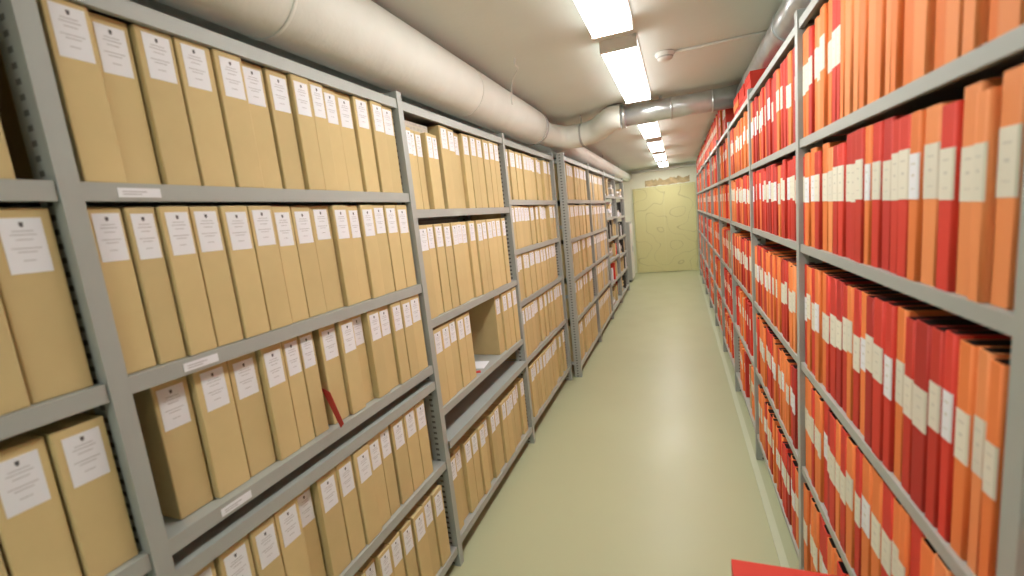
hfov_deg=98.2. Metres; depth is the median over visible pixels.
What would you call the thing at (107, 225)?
box
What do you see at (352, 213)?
box
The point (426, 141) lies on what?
box
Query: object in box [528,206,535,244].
box
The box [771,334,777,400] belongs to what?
ring binder
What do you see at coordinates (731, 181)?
ring binder
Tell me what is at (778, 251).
ring binder
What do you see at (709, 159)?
shelving unit
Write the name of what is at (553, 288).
box
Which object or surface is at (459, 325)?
box
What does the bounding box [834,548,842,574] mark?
ring binder
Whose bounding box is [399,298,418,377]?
box
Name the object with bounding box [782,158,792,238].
ring binder
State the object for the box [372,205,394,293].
box
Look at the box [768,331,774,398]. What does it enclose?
ring binder
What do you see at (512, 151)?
box
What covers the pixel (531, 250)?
box
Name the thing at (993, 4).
ring binder
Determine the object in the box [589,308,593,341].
box
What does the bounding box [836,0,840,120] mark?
ring binder
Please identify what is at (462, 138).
box
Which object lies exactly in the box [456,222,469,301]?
box
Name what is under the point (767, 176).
ring binder
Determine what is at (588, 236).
box
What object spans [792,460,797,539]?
ring binder
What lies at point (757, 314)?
ring binder
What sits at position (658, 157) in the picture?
diffuser
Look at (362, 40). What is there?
insulated pipe
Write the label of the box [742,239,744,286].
ring binder
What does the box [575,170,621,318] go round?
shelving unit
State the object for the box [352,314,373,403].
box
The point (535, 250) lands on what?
box
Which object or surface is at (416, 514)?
box
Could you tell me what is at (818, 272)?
ring binder
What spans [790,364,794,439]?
ring binder
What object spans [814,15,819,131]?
ring binder
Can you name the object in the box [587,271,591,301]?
box
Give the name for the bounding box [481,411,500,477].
box
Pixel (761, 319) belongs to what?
ring binder
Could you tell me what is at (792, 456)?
ring binder
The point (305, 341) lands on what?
box
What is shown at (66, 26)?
box
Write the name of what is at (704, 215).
shelving unit
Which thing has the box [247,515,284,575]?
box
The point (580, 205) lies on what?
box
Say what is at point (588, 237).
box
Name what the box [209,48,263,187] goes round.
box
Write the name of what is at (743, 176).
ring binder
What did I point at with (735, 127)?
ring binder
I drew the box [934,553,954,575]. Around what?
ring binder
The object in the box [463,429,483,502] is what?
box
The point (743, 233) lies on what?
ring binder
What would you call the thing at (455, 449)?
box
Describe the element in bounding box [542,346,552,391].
box
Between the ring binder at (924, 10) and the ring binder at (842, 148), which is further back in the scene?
the ring binder at (842, 148)
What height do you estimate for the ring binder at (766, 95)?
0.300 m
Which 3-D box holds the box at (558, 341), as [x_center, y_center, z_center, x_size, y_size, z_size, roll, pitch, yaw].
[0.287,0.582,3.847,0.286,0.360,0.066,-3,9,21]
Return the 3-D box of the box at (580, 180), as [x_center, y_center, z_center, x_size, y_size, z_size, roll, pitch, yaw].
[0.572,-1.054,4.573,0.286,0.320,0.082,-3,9,21]
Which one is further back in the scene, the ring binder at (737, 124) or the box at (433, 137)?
the ring binder at (737, 124)
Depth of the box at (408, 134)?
1.79 m
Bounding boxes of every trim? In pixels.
[632,182,698,272]
[698,275,789,567]
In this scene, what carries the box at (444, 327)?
on the shelving unit at (449, 422)
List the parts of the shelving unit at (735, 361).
shelf, shelf, shelf, shelf, shelf, shelf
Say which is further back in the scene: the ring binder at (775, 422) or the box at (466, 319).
the box at (466, 319)
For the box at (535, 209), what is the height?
0.280 m
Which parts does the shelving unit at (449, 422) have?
shelf, shelf, shelf, shelf, shelf, shelf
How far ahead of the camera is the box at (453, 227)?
2.12 m
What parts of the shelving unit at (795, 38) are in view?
shelf, shelf, shelf, shelf, shelf, shelf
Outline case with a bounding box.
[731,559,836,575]
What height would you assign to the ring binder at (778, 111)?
0.290 m
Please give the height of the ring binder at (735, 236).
0.295 m
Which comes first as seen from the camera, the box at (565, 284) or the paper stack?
the paper stack
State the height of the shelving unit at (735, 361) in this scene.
2.030 m
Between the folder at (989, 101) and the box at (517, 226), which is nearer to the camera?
the folder at (989, 101)
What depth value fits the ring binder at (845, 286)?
1.10 m
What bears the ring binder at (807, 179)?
on the shelving unit at (948, 82)
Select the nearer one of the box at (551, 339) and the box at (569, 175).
the box at (551, 339)
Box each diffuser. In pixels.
[647,141,663,151]
[653,154,665,160]
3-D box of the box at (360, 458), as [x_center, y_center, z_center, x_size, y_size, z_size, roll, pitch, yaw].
[-0.602,0.679,1.502,0.286,0.318,0.074,-3,9,21]
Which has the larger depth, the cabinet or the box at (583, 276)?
the cabinet
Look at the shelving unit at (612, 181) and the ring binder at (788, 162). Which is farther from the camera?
the shelving unit at (612, 181)
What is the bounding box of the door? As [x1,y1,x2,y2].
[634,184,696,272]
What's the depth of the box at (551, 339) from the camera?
3.68 m
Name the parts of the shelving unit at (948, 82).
shelf, shelf, shelf, shelf, shelf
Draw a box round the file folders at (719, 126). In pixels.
[696,68,766,419]
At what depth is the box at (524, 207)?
3.12 m
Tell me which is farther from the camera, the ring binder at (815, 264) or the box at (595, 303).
the box at (595, 303)
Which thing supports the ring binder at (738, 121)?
on the shelving unit at (756, 240)
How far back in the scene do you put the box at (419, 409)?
1.78 m
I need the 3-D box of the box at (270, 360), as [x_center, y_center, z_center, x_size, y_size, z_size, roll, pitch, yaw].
[-0.740,0.304,1.220,0.286,0.306,0.064,-3,9,21]
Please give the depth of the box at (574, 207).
4.19 m
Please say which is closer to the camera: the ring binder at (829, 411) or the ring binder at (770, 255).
the ring binder at (829, 411)
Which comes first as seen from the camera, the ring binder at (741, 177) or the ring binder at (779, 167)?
the ring binder at (779, 167)
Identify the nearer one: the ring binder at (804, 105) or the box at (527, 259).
the ring binder at (804, 105)
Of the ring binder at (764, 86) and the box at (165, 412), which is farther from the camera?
the ring binder at (764, 86)
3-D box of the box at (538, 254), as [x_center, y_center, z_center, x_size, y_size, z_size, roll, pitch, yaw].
[0.077,-0.142,3.405,0.286,0.300,0.074,-3,9,21]
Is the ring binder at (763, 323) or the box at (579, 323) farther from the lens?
the box at (579, 323)
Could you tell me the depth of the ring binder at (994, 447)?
0.58 m
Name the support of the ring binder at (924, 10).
on the shelving unit at (948, 82)
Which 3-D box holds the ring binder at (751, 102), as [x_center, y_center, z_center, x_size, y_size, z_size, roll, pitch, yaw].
[1.341,-0.786,2.200,0.271,0.300,0.042,-3,9,21]
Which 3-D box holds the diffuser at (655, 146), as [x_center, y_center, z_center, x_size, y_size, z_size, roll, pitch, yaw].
[1.950,-1.932,6.005,0.174,0.046,1.062,-3,9,21]
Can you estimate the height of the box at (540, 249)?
0.300 m
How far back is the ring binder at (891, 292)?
0.99 m
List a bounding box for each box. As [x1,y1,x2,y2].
[0,0,126,182]
[0,121,15,178]
[0,208,92,403]
[0,298,30,415]
[0,434,81,575]
[0,552,7,575]
[20,413,137,575]
[80,375,212,519]
[87,207,155,373]
[88,11,160,183]
[120,207,185,363]
[127,24,200,185]
[153,206,216,355]
[171,37,235,186]
[186,361,249,497]
[188,206,242,346]
[193,561,216,575]
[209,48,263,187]
[213,535,255,575]
[217,206,269,337]
[226,351,275,476]
[241,61,282,188]
[246,206,291,329]
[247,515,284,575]
[255,342,299,459]
[261,67,304,189]
[271,206,308,322]
[272,497,311,575]
[281,337,314,446]
[286,74,325,189]
[289,206,326,317]
[296,486,325,575]
[297,331,328,436]
[308,80,338,190]
[309,206,343,311]
[310,468,350,575]
[312,324,349,424]
[322,86,349,190]
[327,205,360,305]
[334,91,363,191]
[334,317,365,413]
[334,455,365,559]
[346,205,370,301]
[349,96,379,191]
[350,443,381,544]
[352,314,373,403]
[354,571,365,575]
[356,127,420,209]
[356,205,384,297]
[358,557,376,575]
[361,308,389,397]
[366,434,390,526]
[367,100,392,192]
[370,543,393,575]
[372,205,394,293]
[377,305,398,389]
[378,426,399,515]
[381,105,402,192]
[382,205,406,290]
[382,531,405,575]
[387,301,410,383]
[388,415,413,503]
[393,519,418,575]
[395,205,416,286]
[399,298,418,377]
[402,406,423,491]
[403,505,432,575]
[408,294,427,371]
[410,130,423,208]
[414,131,429,208]
[414,399,432,479]
[415,495,440,575]
[419,225,438,318]
[420,132,439,208]
[423,327,449,405]
[424,484,450,566]
[427,125,455,208]
[427,224,443,314]
[429,436,478,512]
[429,442,468,519]
[431,135,444,208]
[431,451,463,529]
[432,224,451,311]
[436,323,456,398]
[441,223,459,308]
[444,319,462,392]
[447,129,461,208]
[449,222,465,304]
[452,315,470,386]
[453,132,465,207]
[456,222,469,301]
[458,133,475,207]
[460,312,476,380]
[461,222,473,298]
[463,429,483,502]
[465,221,481,296]
[465,295,504,354]
[467,135,481,207]
[469,423,490,493]
[470,206,517,249]
[474,220,488,293]
[475,138,487,207]
[475,416,492,480]
[480,139,493,207]
[481,220,492,291]
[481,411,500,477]
[485,219,498,289]
[486,405,504,469]
[487,141,498,207]
[491,219,501,286]
[491,400,510,462]
[492,143,503,206]
[495,218,505,284]
[496,395,514,456]
[499,218,510,283]
[499,292,511,349]
[501,391,516,447]
[504,386,520,444]
[505,149,511,199]
[505,289,515,345]
[505,358,542,407]
[507,149,516,199]
[507,308,528,358]
[509,382,521,435]
[510,287,520,341]
[512,151,517,199]
[513,206,521,248]
[513,378,527,433]
[514,152,521,199]
[516,254,524,298]
[516,255,522,300]
[517,206,523,247]
[518,153,524,199]
[520,206,526,246]
[521,153,529,199]
[521,253,529,297]
[522,305,531,355]
[523,206,529,245]
[524,303,534,351]
[525,252,531,294]
[526,155,532,199]
[526,206,531,244]
[528,156,534,199]
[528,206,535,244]
[528,251,534,293]
[528,361,539,409]
[528,364,537,416]
[529,301,537,348]
[531,157,536,199]
[531,250,536,291]
[532,206,535,241]
[532,299,538,344]
[533,158,540,199]
[533,206,540,242]
[533,249,540,289]
[534,355,545,403]
[535,297,540,342]
[537,160,542,199]
[537,205,543,241]
[537,248,542,287]
[537,296,544,340]
[537,352,548,399]
[539,160,547,199]
[539,247,545,286]
[539,294,545,336]
[539,349,550,395]
[541,206,545,240]
[542,246,547,284]
[542,292,548,335]
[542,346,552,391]
[543,206,546,239]
[544,206,547,239]
[545,161,549,199]
[545,205,553,239]
[545,246,550,283]
[545,344,554,387]
[546,162,552,199]
[546,290,552,331]
[547,245,552,281]
[547,341,556,385]
[548,288,555,329]
[550,244,554,280]
[550,339,557,380]
[551,205,554,237]
[551,286,558,327]
[552,205,556,237]
[552,244,556,278]
[552,336,558,377]
[553,243,557,276]
[554,163,559,200]
[554,285,559,323]
[554,334,563,376]
[556,284,561,322]
[557,282,563,320]
[558,205,571,239]
[558,330,566,370]
[561,241,579,273]
[561,242,576,275]
[561,244,574,277]
[564,278,583,311]
[564,279,581,314]
[564,281,578,314]
[564,283,569,318]
[565,163,569,199]
[568,164,571,199]
[568,319,584,355]
[568,322,583,359]
[568,324,573,361]
[569,205,573,237]
[570,165,572,199]
[571,166,574,199]
[571,205,575,237]
[572,166,577,199]
[573,205,577,236]
[574,242,577,274]
[575,167,579,199]
[576,205,579,235]
[577,167,580,199]
[577,240,581,272]
[578,168,582,199]
[578,205,581,234]
[580,205,583,234]
[580,239,585,269]
[581,169,583,199]
[581,205,585,233]
[582,170,584,199]
[582,275,586,306]
[582,315,588,351]
[583,170,586,199]
[583,238,586,266]
[584,205,588,232]
[584,273,588,305]
[584,313,589,347]
[585,237,589,266]
[586,312,591,346]
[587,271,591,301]
[587,310,592,342]
[588,236,592,263]
[588,237,591,264]
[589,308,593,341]
[590,307,595,339]
[591,305,596,336]
[593,303,597,334]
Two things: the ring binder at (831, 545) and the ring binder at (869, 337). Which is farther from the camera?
the ring binder at (831, 545)
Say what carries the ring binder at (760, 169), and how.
on the shelving unit at (795, 38)
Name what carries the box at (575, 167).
on the shelving unit at (560, 159)
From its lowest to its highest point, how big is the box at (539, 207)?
0.280 m
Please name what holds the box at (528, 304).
on the shelving unit at (521, 355)
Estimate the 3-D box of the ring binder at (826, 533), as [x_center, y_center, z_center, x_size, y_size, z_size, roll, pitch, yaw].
[1.081,0.880,1.308,0.271,0.330,0.048,-3,9,21]
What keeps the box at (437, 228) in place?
on the shelving unit at (449, 422)
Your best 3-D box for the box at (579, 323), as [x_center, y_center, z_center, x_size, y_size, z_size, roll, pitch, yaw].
[0.529,0.510,4.284,0.286,0.360,0.082,-3,9,21]
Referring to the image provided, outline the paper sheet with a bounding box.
[475,361,488,368]
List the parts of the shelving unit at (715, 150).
shelf, shelf, shelf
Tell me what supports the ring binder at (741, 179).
on the shelving unit at (756, 240)
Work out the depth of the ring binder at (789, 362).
1.72 m
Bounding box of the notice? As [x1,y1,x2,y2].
[645,175,689,186]
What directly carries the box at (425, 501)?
on the shelving unit at (175, 547)
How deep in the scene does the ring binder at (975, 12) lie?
0.57 m
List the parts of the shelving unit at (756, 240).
shelf, shelf, shelf, shelf, shelf, shelf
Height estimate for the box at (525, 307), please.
0.340 m
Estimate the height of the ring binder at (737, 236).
0.300 m
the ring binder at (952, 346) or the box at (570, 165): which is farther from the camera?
the box at (570, 165)
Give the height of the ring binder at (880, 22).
0.300 m
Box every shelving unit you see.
[0,0,457,575]
[0,179,151,575]
[337,91,531,566]
[459,133,572,443]
[524,152,599,376]
[557,163,612,341]
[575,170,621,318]
[606,175,629,302]
[696,170,704,283]
[698,165,707,293]
[701,160,712,307]
[705,152,718,325]
[710,140,728,351]
[717,122,748,391]
[728,88,781,459]
[749,7,847,569]
[799,0,1023,575]
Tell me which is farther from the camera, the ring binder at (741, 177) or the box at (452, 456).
the ring binder at (741, 177)
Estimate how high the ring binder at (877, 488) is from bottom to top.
0.330 m
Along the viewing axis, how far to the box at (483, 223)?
2.44 m
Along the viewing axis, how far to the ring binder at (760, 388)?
2.42 m
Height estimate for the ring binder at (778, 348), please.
0.295 m
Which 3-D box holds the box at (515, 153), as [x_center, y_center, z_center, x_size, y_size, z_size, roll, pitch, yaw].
[-0.087,-0.750,3.048,0.286,0.318,0.062,-3,9,21]
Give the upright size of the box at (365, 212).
0.318 m
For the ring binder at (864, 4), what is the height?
0.290 m
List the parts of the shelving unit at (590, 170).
shelf, shelf, shelf, shelf, shelf, shelf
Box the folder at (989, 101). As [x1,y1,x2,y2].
[967,86,1002,302]
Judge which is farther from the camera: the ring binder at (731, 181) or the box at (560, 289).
the box at (560, 289)
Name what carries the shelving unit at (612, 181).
on the floor
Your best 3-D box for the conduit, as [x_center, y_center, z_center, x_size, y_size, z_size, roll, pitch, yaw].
[1.252,-1.322,2.315,0.750,0.013,0.014,-3,9,21]
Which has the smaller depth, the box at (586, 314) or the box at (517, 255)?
the box at (517, 255)
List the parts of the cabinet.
cabinet door, cabinet door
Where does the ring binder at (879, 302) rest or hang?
on the shelving unit at (948, 82)
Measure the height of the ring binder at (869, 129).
0.285 m
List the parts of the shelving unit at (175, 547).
shelf, shelf, shelf, shelf, shelf, shelf, shelf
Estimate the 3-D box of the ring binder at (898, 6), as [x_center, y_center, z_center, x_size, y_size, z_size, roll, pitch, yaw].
[0.788,-0.497,0.719,0.270,0.290,0.030,-3,9,21]
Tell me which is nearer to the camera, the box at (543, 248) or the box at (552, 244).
the box at (543, 248)
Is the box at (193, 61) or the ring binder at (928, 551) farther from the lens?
the box at (193, 61)
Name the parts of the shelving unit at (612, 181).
shelf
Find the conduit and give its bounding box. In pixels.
[675,30,766,52]
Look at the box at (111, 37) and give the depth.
0.87 m
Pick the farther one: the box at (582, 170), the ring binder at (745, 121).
the box at (582, 170)
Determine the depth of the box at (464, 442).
2.15 m
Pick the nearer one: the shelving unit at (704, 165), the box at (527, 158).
the box at (527, 158)
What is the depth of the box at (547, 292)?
3.56 m
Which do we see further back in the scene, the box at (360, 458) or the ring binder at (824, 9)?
the box at (360, 458)
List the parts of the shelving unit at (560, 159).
shelf, shelf, shelf, shelf, shelf, shelf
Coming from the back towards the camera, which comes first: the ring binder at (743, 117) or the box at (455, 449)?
the ring binder at (743, 117)
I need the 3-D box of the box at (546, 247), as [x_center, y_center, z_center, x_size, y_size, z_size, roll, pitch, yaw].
[0.160,-0.181,3.610,0.286,0.300,0.062,-3,9,21]
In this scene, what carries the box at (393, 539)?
on the shelving unit at (175, 547)
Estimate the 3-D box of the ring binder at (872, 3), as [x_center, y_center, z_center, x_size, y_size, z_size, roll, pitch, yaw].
[0.831,-0.522,0.820,0.270,0.300,0.048,-3,9,21]
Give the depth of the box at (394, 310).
1.65 m
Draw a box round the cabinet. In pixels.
[621,221,634,281]
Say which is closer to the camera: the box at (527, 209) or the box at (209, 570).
the box at (209, 570)
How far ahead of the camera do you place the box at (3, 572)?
0.69 m
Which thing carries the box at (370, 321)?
on the shelving unit at (175, 547)
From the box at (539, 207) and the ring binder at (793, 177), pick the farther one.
the box at (539, 207)
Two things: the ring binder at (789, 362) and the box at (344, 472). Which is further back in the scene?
the ring binder at (789, 362)
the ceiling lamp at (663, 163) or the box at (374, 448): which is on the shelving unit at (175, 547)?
the box at (374, 448)
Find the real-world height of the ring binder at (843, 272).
0.330 m
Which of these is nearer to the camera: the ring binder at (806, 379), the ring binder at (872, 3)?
the ring binder at (872, 3)
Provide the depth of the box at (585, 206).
4.71 m
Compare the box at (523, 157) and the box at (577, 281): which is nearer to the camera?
the box at (523, 157)
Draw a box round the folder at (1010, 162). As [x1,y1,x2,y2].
[990,64,1023,309]
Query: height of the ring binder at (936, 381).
0.330 m
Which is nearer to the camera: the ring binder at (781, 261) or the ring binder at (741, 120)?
the ring binder at (781, 261)
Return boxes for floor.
[444,270,798,575]
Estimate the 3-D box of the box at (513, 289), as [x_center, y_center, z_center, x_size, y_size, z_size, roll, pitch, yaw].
[-0.104,0.175,2.870,0.286,0.345,0.073,-3,9,21]
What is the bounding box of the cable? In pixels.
[511,59,518,104]
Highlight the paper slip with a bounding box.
[322,388,343,426]
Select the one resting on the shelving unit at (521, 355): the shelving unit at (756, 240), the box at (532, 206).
the box at (532, 206)
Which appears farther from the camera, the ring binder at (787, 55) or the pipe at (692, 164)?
the pipe at (692, 164)
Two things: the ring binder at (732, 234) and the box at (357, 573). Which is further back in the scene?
the ring binder at (732, 234)
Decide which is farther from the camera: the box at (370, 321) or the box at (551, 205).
the box at (551, 205)
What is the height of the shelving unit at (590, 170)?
2.030 m
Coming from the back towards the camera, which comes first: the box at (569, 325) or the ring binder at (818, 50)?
the box at (569, 325)
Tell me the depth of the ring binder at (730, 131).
3.10 m
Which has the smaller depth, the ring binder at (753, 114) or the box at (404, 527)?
the box at (404, 527)
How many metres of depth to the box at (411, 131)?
1.85 m
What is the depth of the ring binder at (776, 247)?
2.11 m
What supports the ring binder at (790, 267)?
on the shelving unit at (795, 38)
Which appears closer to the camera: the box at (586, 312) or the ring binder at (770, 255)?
the ring binder at (770, 255)
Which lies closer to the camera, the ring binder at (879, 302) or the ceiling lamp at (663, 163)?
the ring binder at (879, 302)
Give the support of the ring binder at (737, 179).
on the shelving unit at (756, 240)
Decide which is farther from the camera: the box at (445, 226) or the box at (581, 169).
the box at (581, 169)
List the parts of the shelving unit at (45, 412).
shelf, shelf, shelf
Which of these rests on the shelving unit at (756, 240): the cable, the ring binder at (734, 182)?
the ring binder at (734, 182)
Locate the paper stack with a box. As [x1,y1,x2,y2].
[404,120,426,132]
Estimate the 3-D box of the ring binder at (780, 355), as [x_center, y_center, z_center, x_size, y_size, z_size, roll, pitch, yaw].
[1.246,0.400,1.804,0.271,0.300,0.030,-3,9,21]
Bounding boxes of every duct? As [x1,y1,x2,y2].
[620,84,738,127]
[736,0,811,94]
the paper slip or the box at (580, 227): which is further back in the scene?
the box at (580, 227)
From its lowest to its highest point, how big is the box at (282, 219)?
0.318 m
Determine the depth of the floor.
2.57 m
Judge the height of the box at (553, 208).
0.280 m
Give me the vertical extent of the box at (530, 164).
0.318 m
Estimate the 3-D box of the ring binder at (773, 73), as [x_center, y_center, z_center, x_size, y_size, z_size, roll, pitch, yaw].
[1.156,-0.690,1.696,0.270,0.300,0.030,-3,9,21]
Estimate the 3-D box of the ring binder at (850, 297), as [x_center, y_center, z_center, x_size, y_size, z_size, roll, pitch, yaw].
[0.939,0.153,1.023,0.271,0.330,0.036,-3,9,21]
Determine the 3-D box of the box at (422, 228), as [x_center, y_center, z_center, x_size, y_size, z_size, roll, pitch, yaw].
[-0.483,-0.059,1.912,0.286,0.395,0.074,-3,9,21]
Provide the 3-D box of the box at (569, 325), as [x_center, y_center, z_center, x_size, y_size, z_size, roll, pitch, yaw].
[0.495,0.526,4.204,0.286,0.360,0.086,-3,9,21]
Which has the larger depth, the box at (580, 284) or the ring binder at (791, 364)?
the box at (580, 284)
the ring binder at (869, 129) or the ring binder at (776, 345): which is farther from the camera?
the ring binder at (776, 345)
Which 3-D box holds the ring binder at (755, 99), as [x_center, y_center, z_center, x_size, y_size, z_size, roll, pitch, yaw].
[1.297,-0.764,2.086,0.271,0.300,0.048,-3,9,21]
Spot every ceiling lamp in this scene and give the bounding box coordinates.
[574,0,632,39]
[599,33,650,103]
[637,121,660,138]
[646,136,663,151]
[653,150,666,160]
[657,160,667,166]
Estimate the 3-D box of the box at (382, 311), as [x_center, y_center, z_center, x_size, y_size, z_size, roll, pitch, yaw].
[-0.578,0.221,1.651,0.286,0.306,0.061,-3,9,21]
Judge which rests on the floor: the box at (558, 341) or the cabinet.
the cabinet
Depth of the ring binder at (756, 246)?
2.32 m
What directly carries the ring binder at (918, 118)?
on the shelving unit at (948, 82)
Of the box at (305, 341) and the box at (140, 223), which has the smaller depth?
the box at (140, 223)
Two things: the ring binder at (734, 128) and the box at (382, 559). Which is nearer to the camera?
the box at (382, 559)
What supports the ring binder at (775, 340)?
on the shelving unit at (795, 38)
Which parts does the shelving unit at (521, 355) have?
shelf, shelf, shelf, shelf, shelf, shelf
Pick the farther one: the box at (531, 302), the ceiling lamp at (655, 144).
the ceiling lamp at (655, 144)
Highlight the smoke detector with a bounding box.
[655,49,674,61]
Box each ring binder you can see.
[730,131,732,173]
[731,181,732,220]
[732,128,734,173]
[732,181,734,221]
[732,234,733,273]
[733,232,741,275]
[734,128,735,172]
[734,182,735,221]
[734,232,750,276]
[735,127,736,171]
[735,236,737,278]
[736,124,738,170]
[737,179,739,222]
[737,236,738,279]
[738,121,740,170]
[738,178,740,222]
[738,237,739,280]
[739,120,740,166]
[739,235,750,282]
[740,118,743,168]
[740,177,742,223]
[740,237,749,284]
[741,179,743,223]
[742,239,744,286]
[743,117,744,167]
[743,176,745,224]
[744,111,747,167]
[744,175,748,225]
[744,237,750,287]
[745,241,746,289]
[746,111,748,165]
[746,238,766,292]
[747,176,748,225]
[748,177,749,225]
[749,239,768,294]
[751,102,753,163]
[752,101,755,162]
[753,172,756,227]
[754,96,758,161]
[755,246,756,301]
[756,171,759,228]
[756,246,757,302]
[756,313,761,368]
[757,97,759,160]
[757,244,780,305]
[757,317,760,373]
[758,96,760,159]
[758,170,759,219]
[758,386,764,441]
[759,173,761,229]
[759,244,783,306]
[759,317,765,375]
[760,92,761,158]
[760,169,763,230]
[760,250,762,309]
[760,391,764,445]
[761,87,765,158]
[761,246,786,310]
[761,323,762,377]
[762,168,765,230]
[762,322,768,382]
[762,393,765,450]
[763,247,788,311]
[763,326,766,386]
[764,86,765,152]
[764,171,766,231]
[764,248,791,314]
[764,396,768,453]
[765,82,768,156]
[765,402,769,459]
[766,167,768,231]
[766,241,778,243]
[766,252,768,317]
[766,326,770,387]
[767,78,771,154]
[767,329,772,392]
[767,403,771,434]
[767,409,774,469]
[768,165,771,233]
[768,249,795,318]
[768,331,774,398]
[769,255,770,319]
[770,255,772,323]
[770,414,774,474]
[771,78,773,153]
[771,165,773,233]
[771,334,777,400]
[772,252,795,325]
[772,418,779,482]
[773,73,774,152]
[773,163,781,234]
[773,338,780,404]
[774,69,777,151]
[774,167,778,235]
[774,343,784,408]
[776,68,780,150]
[776,257,777,327]
[776,425,781,491]
[777,255,795,332]
[778,165,781,236]
[778,348,785,414]
[778,429,783,498]
[779,349,786,419]
[780,62,783,148]
[781,165,782,237]
[781,261,782,333]
[781,350,788,424]
[781,434,786,500]
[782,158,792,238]
[782,258,795,338]
[782,441,787,506]
[783,58,786,147]
[783,443,792,517]
[784,353,792,429]
[785,260,795,341]
[786,55,787,145]
[786,359,796,436]
[787,161,790,238]
[787,453,793,524]
[788,50,792,145]
[788,261,826,342]
[789,266,792,348]
[790,159,792,239]
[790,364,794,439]
[791,455,795,508]
[792,47,795,142]
[792,156,795,240]
[792,265,796,352]
[792,365,797,448]
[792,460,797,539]
[795,158,795,203]
[795,467,798,548]
[803,32,805,137]
[803,157,804,243]
[803,483,810,570]
[804,152,810,245]
[805,26,810,135]
[805,263,831,363]
[805,376,807,470]
[807,265,836,371]
[808,25,814,134]
[808,379,814,480]
[810,492,812,570]
[810,497,815,571]
[811,146,822,247]
[811,388,815,487]
[812,267,838,375]
[813,503,820,572]
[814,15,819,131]
[814,151,822,249]
[815,268,846,382]
[815,390,821,493]
[817,16,819,129]
[818,398,823,502]
[819,514,824,572]
[820,3,827,128]
[822,140,846,250]
[822,271,853,387]
[822,524,830,573]
[824,400,830,508]
[825,274,856,392]
[827,410,833,518]
[827,537,836,574]
[828,0,831,124]
[828,147,832,252]
[829,413,837,531]
[830,275,863,399]
[832,0,836,122]
[832,145,837,254]
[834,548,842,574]
[835,419,842,540]
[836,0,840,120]
[836,278,876,407]
[837,561,848,575]
[838,142,846,256]
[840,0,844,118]
[840,426,850,553]
[842,283,878,412]
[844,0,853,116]
[846,133,851,257]
[846,284,886,420]
[846,436,858,568]
[850,131,855,260]
[853,0,859,111]
[853,287,893,429]
[854,446,864,575]
[855,127,865,262]
[859,0,868,108]
[860,290,903,435]
[861,455,873,575]
[864,125,872,264]
[864,294,908,448]
[867,0,875,104]
[871,121,883,267]
[871,467,883,575]
[872,296,921,460]
[874,0,886,100]
[881,114,908,270]
[881,481,895,575]
[882,301,933,471]
[885,0,891,94]
[890,0,904,92]
[890,119,899,273]
[891,497,901,575]
[894,306,958,481]
[896,114,910,277]
[898,505,911,575]
[901,316,963,494]
[903,0,914,85]
[907,109,925,281]
[910,318,983,512]
[910,519,925,575]
[912,0,935,80]
[920,99,963,286]
[920,537,937,575]
[925,326,993,527]
[934,0,946,69]
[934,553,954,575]
[935,100,963,291]
[937,330,1011,542]
[944,0,963,64]
[950,339,1011,560]
[956,77,1002,296]
[961,0,988,55]
[967,347,1010,575]
[978,358,1009,575]
[987,0,998,42]
[997,0,1023,36]
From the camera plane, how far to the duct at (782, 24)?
1.96 m
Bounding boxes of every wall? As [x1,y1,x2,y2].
[129,0,612,224]
[615,161,699,272]
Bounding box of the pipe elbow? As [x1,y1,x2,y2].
[539,104,621,148]
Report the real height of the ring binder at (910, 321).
0.325 m
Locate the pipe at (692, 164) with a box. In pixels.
[631,163,695,173]
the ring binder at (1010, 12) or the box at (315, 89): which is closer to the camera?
the ring binder at (1010, 12)
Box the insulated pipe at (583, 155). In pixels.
[550,147,630,180]
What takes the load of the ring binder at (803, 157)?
on the shelving unit at (948, 82)
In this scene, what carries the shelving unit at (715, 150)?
on the floor
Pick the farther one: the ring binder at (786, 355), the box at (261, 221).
the ring binder at (786, 355)
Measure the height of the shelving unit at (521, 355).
2.030 m
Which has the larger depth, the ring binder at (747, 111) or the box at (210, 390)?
the ring binder at (747, 111)
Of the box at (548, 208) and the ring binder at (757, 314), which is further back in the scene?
the box at (548, 208)
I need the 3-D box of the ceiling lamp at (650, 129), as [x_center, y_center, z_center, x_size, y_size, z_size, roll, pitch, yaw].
[1.450,-1.680,4.668,0.180,0.058,1.000,-3,9,21]
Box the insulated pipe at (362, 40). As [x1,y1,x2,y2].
[155,0,548,145]
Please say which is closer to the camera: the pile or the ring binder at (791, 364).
the ring binder at (791, 364)
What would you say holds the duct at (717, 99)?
hanging from the ceiling
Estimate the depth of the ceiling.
2.32 m
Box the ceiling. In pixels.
[372,0,782,170]
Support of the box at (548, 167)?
on the shelving unit at (521, 355)
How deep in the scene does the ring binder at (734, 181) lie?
3.11 m
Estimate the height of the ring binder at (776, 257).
0.300 m
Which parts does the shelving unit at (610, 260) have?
shelf, shelf, shelf, shelf, shelf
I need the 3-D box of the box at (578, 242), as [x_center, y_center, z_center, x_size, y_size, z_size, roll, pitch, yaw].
[0.533,-0.302,4.376,0.286,0.310,0.082,-3,9,21]
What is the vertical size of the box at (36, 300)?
0.318 m
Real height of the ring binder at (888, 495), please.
0.330 m
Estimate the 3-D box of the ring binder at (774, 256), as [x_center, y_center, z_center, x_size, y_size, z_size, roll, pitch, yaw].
[1.245,0.004,1.854,0.271,0.310,0.036,-3,9,21]
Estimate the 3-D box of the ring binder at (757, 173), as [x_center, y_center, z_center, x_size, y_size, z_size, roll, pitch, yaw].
[1.339,-0.440,2.146,0.270,0.285,0.036,-3,9,21]
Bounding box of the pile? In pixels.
[591,178,626,305]
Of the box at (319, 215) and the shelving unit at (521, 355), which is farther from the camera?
the shelving unit at (521, 355)

